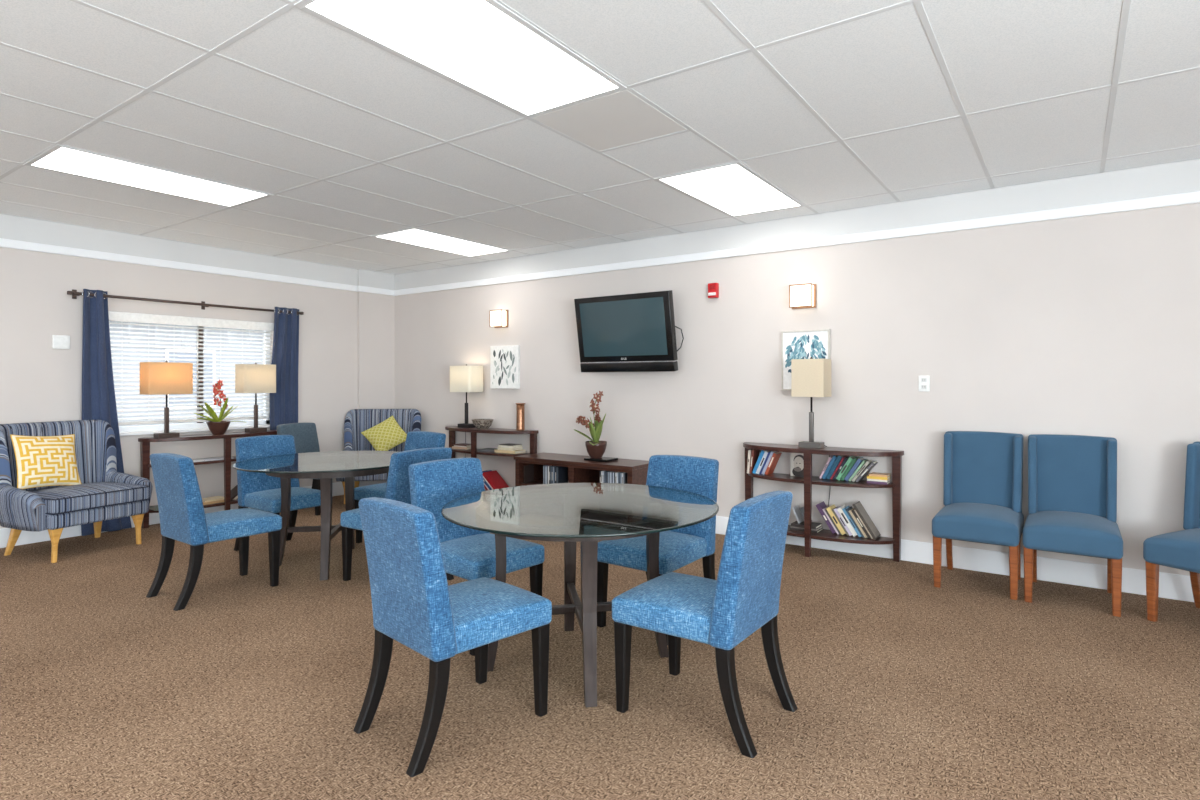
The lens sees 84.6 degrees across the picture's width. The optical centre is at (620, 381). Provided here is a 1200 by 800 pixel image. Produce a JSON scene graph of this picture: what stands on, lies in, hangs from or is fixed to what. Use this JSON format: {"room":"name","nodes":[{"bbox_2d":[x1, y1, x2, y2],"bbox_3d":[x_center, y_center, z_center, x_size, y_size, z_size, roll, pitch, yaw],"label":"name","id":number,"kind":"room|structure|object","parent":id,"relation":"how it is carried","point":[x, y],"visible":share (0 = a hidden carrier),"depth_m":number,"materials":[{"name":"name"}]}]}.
{"room":"care facility","nodes":[
{"label":"care facility","id":0,"kind":"room"},
{"bbox_2d":[0,214,394,528],"bbox_3d":[-5.128,-0.003,5.092,0.185,2.667,8.150,0,0,34],"label":"wall","id":1,"kind":"structure","parent":0,"point":[39,382],"depth_m":6.33,"materials":[{"name":"beige paint"}]},
{"bbox_2d":[52,335,69,348],"bbox_3d":[-4.722,-0.329,5.565,0.022,0.115,0.115,0,0,34],"label":"wall plate","id":2,"kind":"object","parent":1,"relation":"attached to","point":[58,341],"visible":1,"depth_m":5.55,"materials":[{"name":"paint"}]},
{"bbox_2d":[67,289,303,314],"bbox_3d":[-4.095,-0.744,6.409,0.102,0.080,2.060,0,0,34],"label":"curtain rod","id":3,"kind":"object","parent":1,"relation":"attached to","point":[74,293],"visible":0.91,"depth_m":6.22,"materials":[{"name":"paint"}]},
{"bbox_2d":[81,289,131,535],"bbox_3d":[-4.495,0.266,5.772,0.086,2.106,0.371,0,0,36],"label":"curtain","id":4,"kind":"object","parent":3,"relation":"hanging from","point":[98,391],"visible":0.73,"depth_m":5.73,"materials":[{"name":"blue fabric"}]},
{"bbox_2d":[269,307,298,429],"bbox_3d":[-3.604,0.266,7.081,0.086,2.106,0.326,0,0,34],"label":"curtain","id":5,"kind":"object","parent":3,"relation":"hanging from","point":[283,404],"visible":0.66,"depth_m":7.08,"materials":[{"name":"blue fabric"}]},
{"bbox_2d":[0,481,386,547],"bbox_3d":[-5.102,1.253,4.983,0.051,0.155,8.000,0,0,34],"label":"baseboard","id":6,"kind":"structure","parent":1,"relation":"attached to","point":[26,537],"depth_m":5.62,"materials":[{"name":"white paint"}]},
{"bbox_2d":[119,326,269,435],"bbox_3d":[-4.168,-0.067,6.470,0.155,1.115,1.550,0,0,34],"label":"window","id":7,"kind":"structure","parent":1,"relation":"in","point":[199,426],"depth_m":6.52,"materials":[{"name":"white paint"}]},
{"bbox_2d":[108,311,273,425],"bbox_3d":[-4.149,-0.111,6.457,0.071,1.023,1.480,0,0,34],"label":"blind","id":8,"kind":"object","parent":7,"relation":"attached to","point":[113,315],"visible":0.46,"depth_m":6.38,"materials":[{"name":"paint"}]},
{"bbox_2d":[0,238,393,295],"bbox_3d":[-5.105,-1.103,4.970,0.061,0.068,7.974,0,0,34],"label":"trim","id":9,"kind":"structure","parent":1,"relation":"attached to","point":[7,243],"depth_m":6.26,"materials":[{"name":"white paint"}]},
{"bbox_2d":[0,495,1199,799],"bbox_3d":[-0.831,1.381,2.062,10.700,0.100,8.300,0,0,34],"label":"floor","id":10,"kind":"structure","parent":0,"point":[903,686],"depth_m":2.79,"materials":[{"name":"brown carpet"}]},
{"bbox_2d":[0,420,152,562],"bbox_3d":[-4.337,0.831,5.232,0.794,1.000,0.886,0,0,22],"label":"striped armchair","id":11,"kind":"object","parent":10,"relation":"on","point":[104,493],"visible":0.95,"depth_m":5.11,"materials":[{"name":"blue fabric"}]},
{"bbox_2d":[10,434,80,488],"bbox_3d":[-4.495,0.626,5.167,0.189,0.441,0.468,0,0,18],"label":"throw pillow","id":12,"kind":"object","parent":11,"relation":"on","point":[41,461],"visible":0.98,"depth_m":5.11,"materials":[{"name":"fabric"}]},
{"bbox_2d":[29,482,148,512],"bbox_3d":[-4.252,0.898,5.197,0.600,0.142,0.675,0,0,22],"label":"seat cushion","id":13,"kind":"object","parent":11,"relation":"on","point":[88,497],"depth_m":5.07,"materials":[{"name":"blue fabric"}]},
{"bbox_2d":[138,430,276,527],"bbox_3d":[-3.885,0.923,6.423,0.270,0.815,1.300,0,0,34],"label":"bookcase","id":14,"kind":"object","parent":10,"relation":"on","point":[145,465],"visible":0.38,"depth_m":6.26,"materials":[{"name":"brown wood"}]},
{"bbox_2d":[140,361,192,437],"bbox_3d":[-4.151,0.164,6.029,0.200,0.704,0.360,0,0,34],"label":"table lamp","id":15,"kind":"object","parent":14,"relation":"on","point":[156,378],"visible":1,"depth_m":5.96,"materials":[{"name":"fabric"}]},
{"bbox_2d":[203,499,223,504],"bbox_3d":[-3.970,1.159,6.317,0.170,0.022,0.270,0,0,34],"label":"book","id":16,"kind":"object","parent":14,"relation":"on","point":[217,501],"visible":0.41,"depth_m":6.29,"materials":[{"name":"paper"}]},
{"bbox_2d":[202,496,223,501],"bbox_3d":[-3.946,1.139,6.363,0.150,0.016,0.220,0,0,26],"label":"book","id":17,"kind":"object","parent":16,"relation":"on","point":[215,498],"visible":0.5,"depth_m":6.35,"materials":[{"name":"paper"}]},
{"bbox_2d":[198,456,233,460],"bbox_3d":[-3.925,0.752,6.383,0.170,0.012,0.260,0,0,34],"label":"magazine","id":18,"kind":"object","parent":14,"relation":"on","point":[212,458],"visible":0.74,"depth_m":6.35,"materials":[{"name":"paper"}]},
{"bbox_2d":[194,379,242,434],"bbox_3d":[-3.861,0.249,6.375,0.457,0.534,0.245,0,0,-38],"label":"orchid plant","id":19,"kind":"object","parent":14,"relation":"on","point":[216,426],"visible":1,"depth_m":6.33,"materials":[{"name":"green plant"}]},
{"bbox_2d":[231,485,237,500],"bbox_3d":[-3.819,1.088,6.564,0.161,0.163,0.201,0,0,34],"label":"book","id":20,"kind":"object","parent":14,"relation":"on","point":[234,492],"visible":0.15,"depth_m":6.52,"materials":[{"name":"paper"}]},
{"bbox_2d":[235,363,275,432],"bbox_3d":[-3.700,0.164,6.689,0.200,0.704,0.330,0,0,34],"label":"table lamp","id":21,"kind":"object","parent":14,"relation":"on","point":[255,378],"visible":1,"depth_m":6.61,"materials":[{"name":"fabric"}]},
{"bbox_2d":[146,453,281,610],"bbox_3d":[-2.573,0.886,4.193,0.470,0.890,0.619,0,0,35],"label":"dining chair","id":22,"kind":"object","parent":10,"relation":"on","point":[183,517],"visible":1,"depth_m":4.02,"materials":[{"name":"blue fabric"}]},
{"bbox_2d":[234,435,320,550],"bbox_3d":[-2.667,0.886,5.196,0.619,0.890,0.470,0,0,34],"label":"dining chair","id":23,"kind":"object","parent":10,"relation":"on","point":[260,491],"visible":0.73,"depth_m":5.16,"materials":[{"name":"blue fabric"}]},
{"bbox_2d":[277,423,320,514],"bbox_3d":[-3.175,0.886,6.843,0.619,0.890,0.470,0,0,22],"label":"dining chair","id":24,"kind":"object","parent":10,"relation":"on","point":[305,435],"visible":0.25,"depth_m":6.92,"materials":[{"name":"blue fabric"}]},
{"bbox_2d":[232,451,398,580],"bbox_3d":[-2.107,0.954,4.837,1.280,0.754,1.280,0,0,34],"label":"glass dining table","id":25,"kind":"object","parent":10,"relation":"on","point":[324,466],"visible":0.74,"depth_m":4.62,"materials":[{"name":"glass"}]},
{"bbox_2d":[336,409,420,503],"bbox_3d":[-2.744,0.831,7.502,0.886,1.000,0.794,0,0,-10],"label":"striped armchair","id":26,"kind":"object","parent":10,"relation":"on","point":[357,421],"visible":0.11,"depth_m":7.74,"materials":[{"name":"blue fabric"}]},
{"bbox_2d":[361,415,406,450],"bbox_3d":[-2.697,0.626,7.587,0.494,0.447,0.284,0,0,-34],"label":"throw pillow","id":27,"kind":"object","parent":26,"relation":"on","point":[387,434],"visible":0.95,"depth_m":7.53,"materials":[{"name":"fabric"}]},
{"bbox_2d":[341,447,453,580],"bbox_3d":[-1.496,0.886,4.431,0.619,0.890,0.470,0,0,34],"label":"dining chair","id":28,"kind":"object","parent":10,"relation":"on","point":[398,485],"visible":0.27,"depth_m":4.25,"materials":[{"name":"blue fabric"}]},
{"bbox_2d":[354,431,445,542],"bbox_3d":[-1.836,0.886,5.535,0.470,0.890,0.619,0,0,34],"label":"dining chair","id":29,"kind":"object","parent":10,"relation":"on","point":[414,440],"visible":0.28,"depth_m":5.60,"materials":[{"name":"blue fabric"}]},
{"bbox_2d":[353,497,551,776],"bbox_3d":[-0.648,0.886,2.587,0.470,0.890,0.619,0,0,43],"label":"dining chair","id":30,"kind":"object","parent":10,"relation":"on","point":[414,605],"visible":1,"depth_m":2.41,"materials":[{"name":"blue fabric"}]},
{"bbox_2d":[408,458,544,655],"bbox_3d":[-0.784,0.886,3.543,0.619,0.890,0.470,0,0,39],"label":"dining chair","id":31,"kind":"object","parent":10,"relation":"on","point":[469,554],"visible":0.65,"depth_m":3.54,"materials":[{"name":"blue fabric"}]},
{"bbox_2d":[445,426,537,495],"bbox_3d":[-1.496,0.923,7.157,1.340,0.815,0.300,0,0,34],"label":"bookcase","id":32,"kind":"object","parent":10,"relation":"on","point":[473,451],"visible":0.52,"depth_m":7.00,"materials":[{"name":"brown wood"}]},
{"bbox_2d":[450,364,482,457],"bbox_3d":[-1.704,0.473,7.340,0.340,1.324,0.247,0,0,34],"label":"table lamp","id":33,"kind":"object","parent":32,"relation":"on","point":[466,378],"visible":0.99,"depth_m":7.24,"materials":[{"name":"fabric"}]},
{"bbox_2d":[472,419,493,428],"bbox_3d":[-1.498,0.466,7.171,0.236,0.100,0.236,0,0,34],"label":"glass bowl","id":34,"kind":"object","parent":32,"relation":"on","point":[478,423],"visible":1,"depth_m":7.10,"materials":[{"name":"paint"}]},
{"bbox_2d":[483,470,508,491],"bbox_3d":[-1.340,1.073,7.093,0.221,0.193,0.190,0,0,34],"label":"book","id":35,"kind":"object","parent":32,"relation":"on","point":[494,479],"visible":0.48,"depth_m":7.07,"materials":[{"name":"paper"}]},
{"bbox_2d":[494,449,525,453],"bbox_3d":[-1.172,0.743,7.002,0.300,0.030,0.170,0,0,34],"label":"book","id":36,"kind":"object","parent":32,"relation":"on","point":[495,450],"visible":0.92,"depth_m":6.92,"materials":[{"name":"paper"}]},
{"bbox_2d":[515,403,525,430],"bbox_3d":[-1.049,0.373,6.924,0.106,0.284,0.106,0,0,34],"label":"copper vase","id":37,"kind":"object","parent":32,"relation":"on","point":[520,407],"visible":1,"depth_m":6.89,"materials":[{"name":"orange metal"}]},
{"bbox_2d":[441,483,718,707],"bbox_3d":[-0.182,0.954,3.108,1.280,0.754,1.280,0,0,34],"label":"glass dining table","id":38,"kind":"object","parent":10,"relation":"on","point":[588,534],"visible":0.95,"depth_m":3.02,"materials":[{"name":"glass"}]},
{"bbox_2d":[514,452,648,524],"bbox_3d":[-0.350,1.036,6.282,1.400,0.590,0.450,0,0,34],"label":"bookshelf","id":39,"kind":"object","parent":10,"relation":"on","point":[580,470],"visible":0.56,"depth_m":6.24,"materials":[{"name":"brown wood"}]},
{"bbox_2d":[524,464,533,482],"bbox_3d":[-0.911,0.920,6.554,0.016,0.170,0.135,0,0,34],"label":"case","id":40,"kind":"object","parent":39,"relation":"on","point":[528,469],"visible":1,"depth_m":6.54,"materials":[{"name":"paint"}]},
{"bbox_2d":[520,479,568,489],"bbox_3d":[-0.620,1.016,6.481,0.614,0.020,0.403,0,0,34],"label":"shelf","id":41,"kind":"object","parent":39,"relation":"attached to","point":[536,481],"depth_m":6.43,"materials":[{"name":"brown wood"}]},
{"bbox_2d":[558,467,567,486],"bbox_3d":[-0.553,0.910,6.309,0.012,0.190,0.135,0,0,34],"label":"book","id":42,"kind":"object","parent":39,"relation":"on","point":[562,471],"visible":0.73,"depth_m":6.30,"materials":[{"name":"paper"}]},
{"bbox_2d":[574,485,599,489],"bbox_3d":[-0.067,1.016,6.103,0.614,0.020,0.403,0,0,34],"label":"shelf","id":43,"kind":"object","parent":39,"relation":"attached to","point":[579,487],"depth_m":6.17,"materials":[{"name":"brown wood"}]},
{"bbox_2d":[584,457,617,461],"bbox_3d":[-0.182,0.730,6.173,0.260,0.020,0.190,0,0,34],"label":"tray","id":44,"kind":"object","parent":39,"relation":"on","point":[603,459],"visible":0.86,"depth_m":6.13,"materials":[{"name":"paint"}]},
{"bbox_2d":[573,391,606,457],"bbox_3d":[-0.270,0.405,6.217,0.301,0.630,0.213,0,0,34],"label":"orchid plant","id":45,"kind":"object","parent":44,"relation":"on","point":[595,448],"visible":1,"depth_m":6.16,"materials":[{"name":"green plant"}]},
{"bbox_2d":[597,455,718,644],"bbox_3d":[0.219,0.886,3.675,0.470,0.890,0.619,0,0,36],"label":"dining chair","id":46,"kind":"object","parent":10,"relation":"on","point":[678,548],"visible":0.63,"depth_m":3.69,"materials":[{"name":"blue fabric"}]},
{"bbox_2d":[612,490,797,757],"bbox_3d":[0.343,0.886,2.682,0.619,0.890,0.470,0,0,35],"label":"dining chair","id":47,"kind":"object","parent":10,"relation":"on","point":[721,613],"visible":1,"depth_m":2.53,"materials":[{"name":"blue fabric"}]},
{"bbox_2d":[743,442,903,561],"bbox_3d":[1.496,0.923,5.110,1.260,0.815,0.300,0,0,34],"label":"bookcase","id":48,"kind":"object","parent":10,"relation":"on","point":[808,479],"visible":0.89,"depth_m":4.97,"materials":[{"name":"brown wood"}]},
{"bbox_2d":[749,449,759,473],"bbox_3d":[1.108,0.660,5.438,0.042,0.196,0.126,0,0,34],"label":"book","id":49,"kind":"object","parent":48,"relation":"on","point":[755,453],"visible":0.72,"depth_m":5.40,"materials":[{"name":"paper"}]},
{"bbox_2d":[752,450,765,473],"bbox_3d":[1.156,0.658,5.406,0.109,0.198,0.125,0,0,34],"label":"book","id":50,"kind":"object","parent":48,"relation":"on","point":[762,451],"visible":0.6,"depth_m":5.35,"materials":[{"name":"paper"}]},
{"bbox_2d":[756,451,769,473],"bbox_3d":[1.181,0.661,5.388,0.106,0.194,0.126,0,0,34],"label":"book","id":51,"kind":"object","parent":48,"relation":"on","point":[765,452],"visible":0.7,"depth_m":5.34,"materials":[{"name":"paper"}]},
{"bbox_2d":[761,451,776,474],"bbox_3d":[1.220,0.660,5.361,0.103,0.196,0.125,0,0,34],"label":"book","id":52,"kind":"object","parent":48,"relation":"on","point":[772,452],"visible":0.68,"depth_m":5.31,"materials":[{"name":"paper"}]},
{"bbox_2d":[765,452,781,474],"bbox_3d":[1.240,0.666,5.348,0.099,0.183,0.126,0,0,34],"label":"book","id":53,"kind":"object","parent":48,"relation":"on","point":[773,462],"visible":0.98,"depth_m":5.31,"materials":[{"name":"paper"}]},
{"bbox_2d":[790,453,803,476],"bbox_3d":[1.428,0.667,5.241,0.151,0.200,0.021,0,0,34],"label":"book","id":54,"kind":"object","parent":48,"relation":"on","point":[796,459],"visible":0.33,"depth_m":5.24,"materials":[{"name":"paper"}]},
{"bbox_2d":[789,527,822,532],"bbox_3d":[1.464,1.162,5.187,0.220,0.016,0.150,0,0,34],"label":"book","id":55,"kind":"object","parent":48,"relation":"on","point":[790,528],"visible":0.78,"depth_m":5.14,"materials":[{"name":"paper"}]},
{"bbox_2d":[791,526,822,530],"bbox_3d":[1.467,1.147,5.191,0.210,0.012,0.140,0,0,34],"label":"book","id":56,"kind":"object","parent":55,"relation":"on","point":[817,529],"visible":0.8,"depth_m":5.14,"materials":[{"name":"paper"}]},
{"bbox_2d":[791,521,821,528],"bbox_3d":[1.464,1.131,5.187,0.200,0.020,0.150,0,0,34],"label":"book","id":57,"kind":"object","parent":56,"relation":"on","point":[814,525],"visible":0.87,"depth_m":5.15,"materials":[{"name":"paper"}]},
{"bbox_2d":[792,505,803,523],"bbox_3d":[1.415,1.058,5.239,0.065,0.124,0.120,0,0,34],"label":"book","id":58,"kind":"object","parent":57,"relation":"on","point":[797,513],"visible":0.9,"depth_m":5.21,"materials":[{"name":"paper"}]},
{"bbox_2d":[791,357,830,505],"bbox_3d":[1.500,0.464,5.142,0.250,1.304,0.257,0,0,34],"label":"table lamp","id":59,"kind":"object","parent":48,"relation":"on","point":[811,377],"visible":0.96,"depth_m":5.05,"materials":[{"name":"fabric"}]},
{"bbox_2d":[816,501,835,533],"bbox_3d":[1.615,1.059,5.123,0.158,0.221,0.126,0,0,34],"label":"book","id":60,"kind":"object","parent":48,"relation":"on","point":[822,505],"visible":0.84,"depth_m":5.08,"materials":[{"name":"paper"}]},
{"bbox_2d":[822,455,837,478],"bbox_3d":[1.637,0.663,5.108,0.114,0.190,0.125,0,0,34],"label":"book","id":61,"kind":"object","parent":48,"relation":"on","point":[834,457],"visible":0.68,"depth_m":5.05,"materials":[{"name":"paper"}]},
{"bbox_2d":[826,455,844,479],"bbox_3d":[1.666,0.660,5.088,0.122,0.195,0.125,0,0,34],"label":"book","id":62,"kind":"object","parent":48,"relation":"on","point":[837,461],"visible":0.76,"depth_m":5.03,"materials":[{"name":"paper"}]},
{"bbox_2d":[826,505,845,534],"bbox_3d":[1.678,1.067,5.080,0.149,0.206,0.126,0,0,34],"label":"book","id":63,"kind":"object","parent":48,"relation":"on","point":[829,509],"visible":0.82,"depth_m":5.03,"materials":[{"name":"paper"}]},
{"bbox_2d":[833,456,849,479],"bbox_3d":[1.704,0.669,5.062,0.113,0.178,0.126,0,0,34],"label":"book","id":64,"kind":"object","parent":48,"relation":"on","point":[846,458],"visible":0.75,"depth_m":5.01,"materials":[{"name":"paper"}]},
{"bbox_2d":[833,506,851,535],"bbox_3d":[1.722,1.069,5.050,0.141,0.200,0.126,0,0,34],"label":"book","id":65,"kind":"object","parent":48,"relation":"on","point":[835,509],"visible":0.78,"depth_m":5.00,"materials":[{"name":"paper"}]},
{"bbox_2d":[836,456,854,479],"bbox_3d":[1.730,0.665,5.044,0.127,0.185,0.126,0,0,34],"label":"book","id":66,"kind":"object","parent":48,"relation":"on","point":[851,458],"visible":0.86,"depth_m":4.99,"materials":[{"name":"paper"}]},
{"bbox_2d":[837,505,856,536],"bbox_3d":[1.748,1.064,5.032,0.153,0.211,0.126,0,0,34],"label":"book","id":67,"kind":"object","parent":48,"relation":"on","point":[839,510],"visible":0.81,"depth_m":4.98,"materials":[{"name":"paper"}]},
{"bbox_2d":[840,456,858,480],"bbox_3d":[1.756,0.667,5.026,0.124,0.181,0.125,0,0,34],"label":"book","id":68,"kind":"object","parent":48,"relation":"on","point":[855,459],"visible":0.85,"depth_m":4.97,"materials":[{"name":"paper"}]},
{"bbox_2d":[842,506,860,536],"bbox_3d":[1.776,1.066,5.013,0.144,0.208,0.126,0,0,34],"label":"book","id":69,"kind":"object","parent":48,"relation":"on","point":[843,509],"visible":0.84,"depth_m":4.96,"materials":[{"name":"paper"}]},
{"bbox_2d":[845,506,863,537],"bbox_3d":[1.795,1.067,5.000,0.139,0.204,0.125,0,0,34],"label":"book","id":70,"kind":"object","parent":48,"relation":"on","point":[849,508],"visible":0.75,"depth_m":4.96,"materials":[{"name":"paper"}]},
{"bbox_2d":[844,457,865,480],"bbox_3d":[1.783,0.668,5.008,0.129,0.178,0.125,0,0,34],"label":"book","id":71,"kind":"object","parent":48,"relation":"on","point":[859,461],"visible":0.86,"depth_m":4.96,"materials":[{"name":"paper"}]},
{"bbox_2d":[849,508,866,537],"bbox_3d":[1.813,1.071,4.987,0.137,0.198,0.125,0,0,34],"label":"book","id":72,"kind":"object","parent":48,"relation":"on","point":[850,511],"visible":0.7,"depth_m":4.94,"materials":[{"name":"paper"}]},
{"bbox_2d":[849,459,868,480],"bbox_3d":[1.806,0.675,4.993,0.122,0.164,0.125,0,0,34],"label":"book","id":73,"kind":"object","parent":48,"relation":"on","point":[866,460],"visible":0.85,"depth_m":4.95,"materials":[{"name":"paper"}]},
{"bbox_2d":[852,509,870,538],"bbox_3d":[1.831,1.068,4.975,0.142,0.203,0.126,0,0,34],"label":"book","id":74,"kind":"object","parent":48,"relation":"on","point":[853,511],"visible":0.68,"depth_m":4.92,"materials":[{"name":"paper"}]},
{"bbox_2d":[852,460,872,481],"bbox_3d":[1.828,0.676,4.977,0.130,0.163,0.126,0,0,34],"label":"book","id":75,"kind":"object","parent":48,"relation":"on","point":[869,462],"visible":0.91,"depth_m":4.93,"materials":[{"name":"paper"}]},
{"bbox_2d":[855,461,877,481],"bbox_3d":[1.854,0.678,4.959,0.137,0.158,0.126,0,0,34],"label":"book","id":76,"kind":"object","parent":48,"relation":"on","point":[869,468],"visible":1,"depth_m":4.92,"materials":[{"name":"paper"}]},
{"bbox_2d":[853,501,880,539],"bbox_3d":[1.849,1.043,4.948,0.171,0.251,0.150,0,0,34],"label":"book","id":77,"kind":"object","parent":48,"relation":"on","point":[859,508],"visible":1,"depth_m":4.92,"materials":[{"name":"paper"}]},
{"bbox_2d":[867,480,890,484],"bbox_3d":[1.924,0.749,4.907,0.145,0.018,0.120,0,0,34],"label":"book","id":78,"kind":"object","parent":48,"relation":"on","point":[872,482],"visible":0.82,"depth_m":4.86,"materials":[{"name":"paper"}]},
{"bbox_2d":[867,478,890,481],"bbox_3d":[1.926,0.732,4.906,0.140,0.014,0.120,0,0,34],"label":"book","id":79,"kind":"object","parent":78,"relation":"on","point":[878,480],"visible":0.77,"depth_m":4.86,"materials":[{"name":"paper"}]},
{"bbox_2d":[867,475,889,479],"bbox_3d":[1.926,0.715,4.909,0.145,0.020,0.115,0,0,34],"label":"book","id":80,"kind":"object","parent":79,"relation":"on","point":[868,476],"visible":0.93,"depth_m":4.87,"materials":[{"name":"paper"}]},
{"bbox_2d":[869,472,890,476],"bbox_3d":[1.932,0.697,4.908,0.130,0.014,0.110,0,0,34],"label":"book","id":81,"kind":"object","parent":80,"relation":"on","point":[872,473],"visible":1,"depth_m":4.87,"materials":[{"name":"paper"}]},
{"bbox_2d":[932,431,1023,599],"bbox_3d":[2.364,0.840,4.346,0.484,0.981,0.588,0,0,34],"label":"chair","id":82,"kind":"object","parent":10,"relation":"on","point":[982,494],"visible":1,"depth_m":4.42,"materials":[{"name":"blue fabric"}]},
{"bbox_2d":[1023,434,1122,616],"bbox_3d":[2.776,0.840,4.058,0.484,0.981,0.588,0,0,34],"label":"chair","id":83,"kind":"object","parent":10,"relation":"on","point":[1072,479],"visible":1,"depth_m":4.13,"materials":[{"name":"blue fabric"}]},
{"bbox_2d":[1143,441,1199,621],"bbox_3d":[3.267,0.840,3.578,0.588,0.981,0.484,0,0,-26],"label":"chair","id":84,"kind":"object","parent":10,"relation":"on","point":[1180,549],"visible":1,"depth_m":3.65,"materials":[{"name":"blue fabric"}]},
{"bbox_2d":[0,0,1199,273],"bbox_3d":[-0.831,-1.386,2.062,10.700,0.100,8.300,0,0,34],"label":"ceiling","id":85,"kind":"structure","parent":0,"point":[882,71],"depth_m":3.28,"materials":[{"name":"tile"}]},
{"bbox_2d":[24,144,271,207],"bbox_3d":[-3.080,-1.334,4.388,0.608,0.004,1.218,0,0,34],"label":"recessed light","id":86,"kind":"object","parent":85,"relation":"in","point":[59,158],"visible":1,"depth_m":4.29,"materials":[{"name":"white plastic"}]},
{"bbox_2d":[371,228,511,256],"bbox_3d":[-1.703,-1.334,6.401,0.608,0.004,1.218,0,0,34],"label":"recessed light","id":87,"kind":"object","parent":85,"relation":"in","point":[412,236],"visible":1,"depth_m":6.34,"materials":[{"name":"white plastic"}]},
{"bbox_2d":[294,0,626,117],"bbox_3d":[-0.564,-1.334,2.668,0.608,0.004,1.218,0,0,34],"label":"recessed light","id":88,"kind":"object","parent":85,"relation":"in","point":[482,47],"visible":1,"depth_m":2.64,"materials":[{"name":"white plastic"}]},
{"bbox_2d":[0,0,1199,274],"bbox_3d":[-0.831,-1.341,2.062,10.400,0.012,8.000,0,0,34],"label":"grid","id":89,"kind":"object","parent":85,"relation":"attached to","point":[1126,4],"visible":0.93,"depth_m":3.41,"materials":[{"name":"white metal"}]},
{"bbox_2d":[532,90,685,150],"bbox_3d":[-0.049,-1.340,3.420,0.577,0.012,0.575,0,0,34],"label":"panel","id":90,"kind":"object","parent":85,"relation":"attached to","point":[620,118],"visible":0.97,"depth_m":3.40,"materials":[{"name":"white"}]},
{"bbox_2d":[654,162,804,216],"bbox_3d":[0.813,-1.334,4.680,0.608,0.004,1.218,0,0,34],"label":"recessed light","id":91,"kind":"object","parent":85,"relation":"in","point":[732,189],"visible":1,"depth_m":4.61,"materials":[{"name":"white plastic"}]},
{"bbox_2d":[395,159,1199,575],"bbox_3d":[1.469,-0.003,5.426,10.400,2.667,0.150,0,0,34],"label":"wall","id":92,"kind":"structure","parent":0,"point":[1084,325],"depth_m":4.97,"materials":[{"name":"beige paint"}]},
{"bbox_2d":[490,309,507,327],"bbox_3d":[-1.328,-0.681,7.190,0.200,0.190,0.096,0,0,34],"label":"wall sconce","id":93,"kind":"object","parent":92,"relation":"attached to","point":[499,319],"visible":1,"depth_m":7.16,"materials":[{"name":"paint"}]},
{"bbox_2d":[490,345,519,388],"bbox_3d":[-1.258,-0.152,7.176,0.410,0.465,0.036,0,0,34],"label":"wall picture","id":94,"kind":"object","parent":92,"relation":"attached to","point":[504,360],"visible":1,"depth_m":7.15,"materials":[{"name":"paper"}]},
{"bbox_2d":[492,349,515,385],"bbox_3d":[-1.265,-0.150,7.159,0.357,0.406,0.001,0,0,34],"label":"print","id":95,"kind":"object","parent":94,"relation":"attached to","point":[503,360],"depth_m":7.16,"materials":[{"name":"paper"}]},
{"bbox_2d":[574,290,683,371],"bbox_3d":[0.082,-0.441,6.117,1.087,0.712,0.274,0,0,34],"label":"television","id":96,"kind":"object","parent":92,"relation":"attached to","point":[636,332],"visible":1,"depth_m":6.02,"materials":[{"name":"paint"}]},
{"bbox_2d":[708,283,718,297],"bbox_3d":[0.808,-0.790,5.752,0.088,0.128,0.058,0,0,34],"label":"fire alarm","id":97,"kind":"object","parent":92,"relation":"attached to","point":[713,288],"visible":1,"depth_m":5.73,"materials":[{"name":"plastic"}]},
{"bbox_2d":[394,191,1199,295],"bbox_3d":[1.434,-1.103,5.343,10.365,0.068,0.026,0,0,34],"label":"trim","id":98,"kind":"structure","parent":92,"relation":"attached to","point":[1190,197],"depth_m":5.03,"materials":[{"name":"white paint"}]},
{"bbox_2d":[789,283,815,308],"bbox_3d":[1.458,-0.681,5.285,0.200,0.190,0.096,0,0,34],"label":"wall sconce","id":99,"kind":"object","parent":92,"relation":"attached to","point":[801,296],"visible":1,"depth_m":5.25,"materials":[{"name":"paint"}]},
{"bbox_2d":[781,329,829,390],"bbox_3d":[1.488,-0.167,5.303,0.394,0.489,0.028,0,0,34],"label":"wall picture","id":100,"kind":"object","parent":92,"relation":"attached to","point":[795,344],"visible":0.56,"depth_m":5.32,"materials":[{"name":"paper"}]},
{"bbox_2d":[785,334,826,372],"bbox_3d":[1.488,-0.190,5.295,0.339,0.376,0.001,0,0,34],"label":"print","id":101,"kind":"object","parent":100,"relation":"attached to","point":[797,346],"depth_m":5.30,"materials":[{"name":"paper"}]},
{"bbox_2d":[485,494,1193,601],"bbox_3d":[1.443,1.253,5.343,10.350,0.155,0.016,0,0,34],"label":"baseboard","id":102,"kind":"structure","parent":92,"relation":"attached to","point":[1171,586],"depth_m":4.51,"materials":[{"name":"white paint"}]},
{"bbox_2d":[918,376,929,391],"bbox_3d":[2.218,0.018,4.814,0.074,0.116,0.016,0,0,34],"label":"wall outlet","id":103,"kind":"object","parent":92,"relation":"attached to","point":[923,381],"visible":1,"depth_m":4.81,"materials":[{"name":"paint"}]},
{"label":"outside","id":104,"kind":"structure","parent":0,"visible":0},
{"bbox_3d":[-10.402,1.516,9.820,13.840,0.130,22.000,0,0,34],"label":"ground","id":105,"kind":"structure","parent":104,"visible":0},
{"bbox_2d":[109,321,263,426],"bbox_3d":[-10.473,0.076,11.080,1.700,2.750,16.600,0,0,34],"label":"building","id":106,"kind":"structure","parent":105,"relation":"on","point":[111,325],"depth_m":13.00,"materials":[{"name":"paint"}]},
{"bbox_2d":[111,322,263,351],"bbox_3d":[-6.192,0.091,7.686,0.080,2.720,6.830,0,0,34],"label":"railing","id":107,"kind":"object","parent":105,"relation":"on","point":[130,326],"visible":0.02,"depth_m":8.49,"materials":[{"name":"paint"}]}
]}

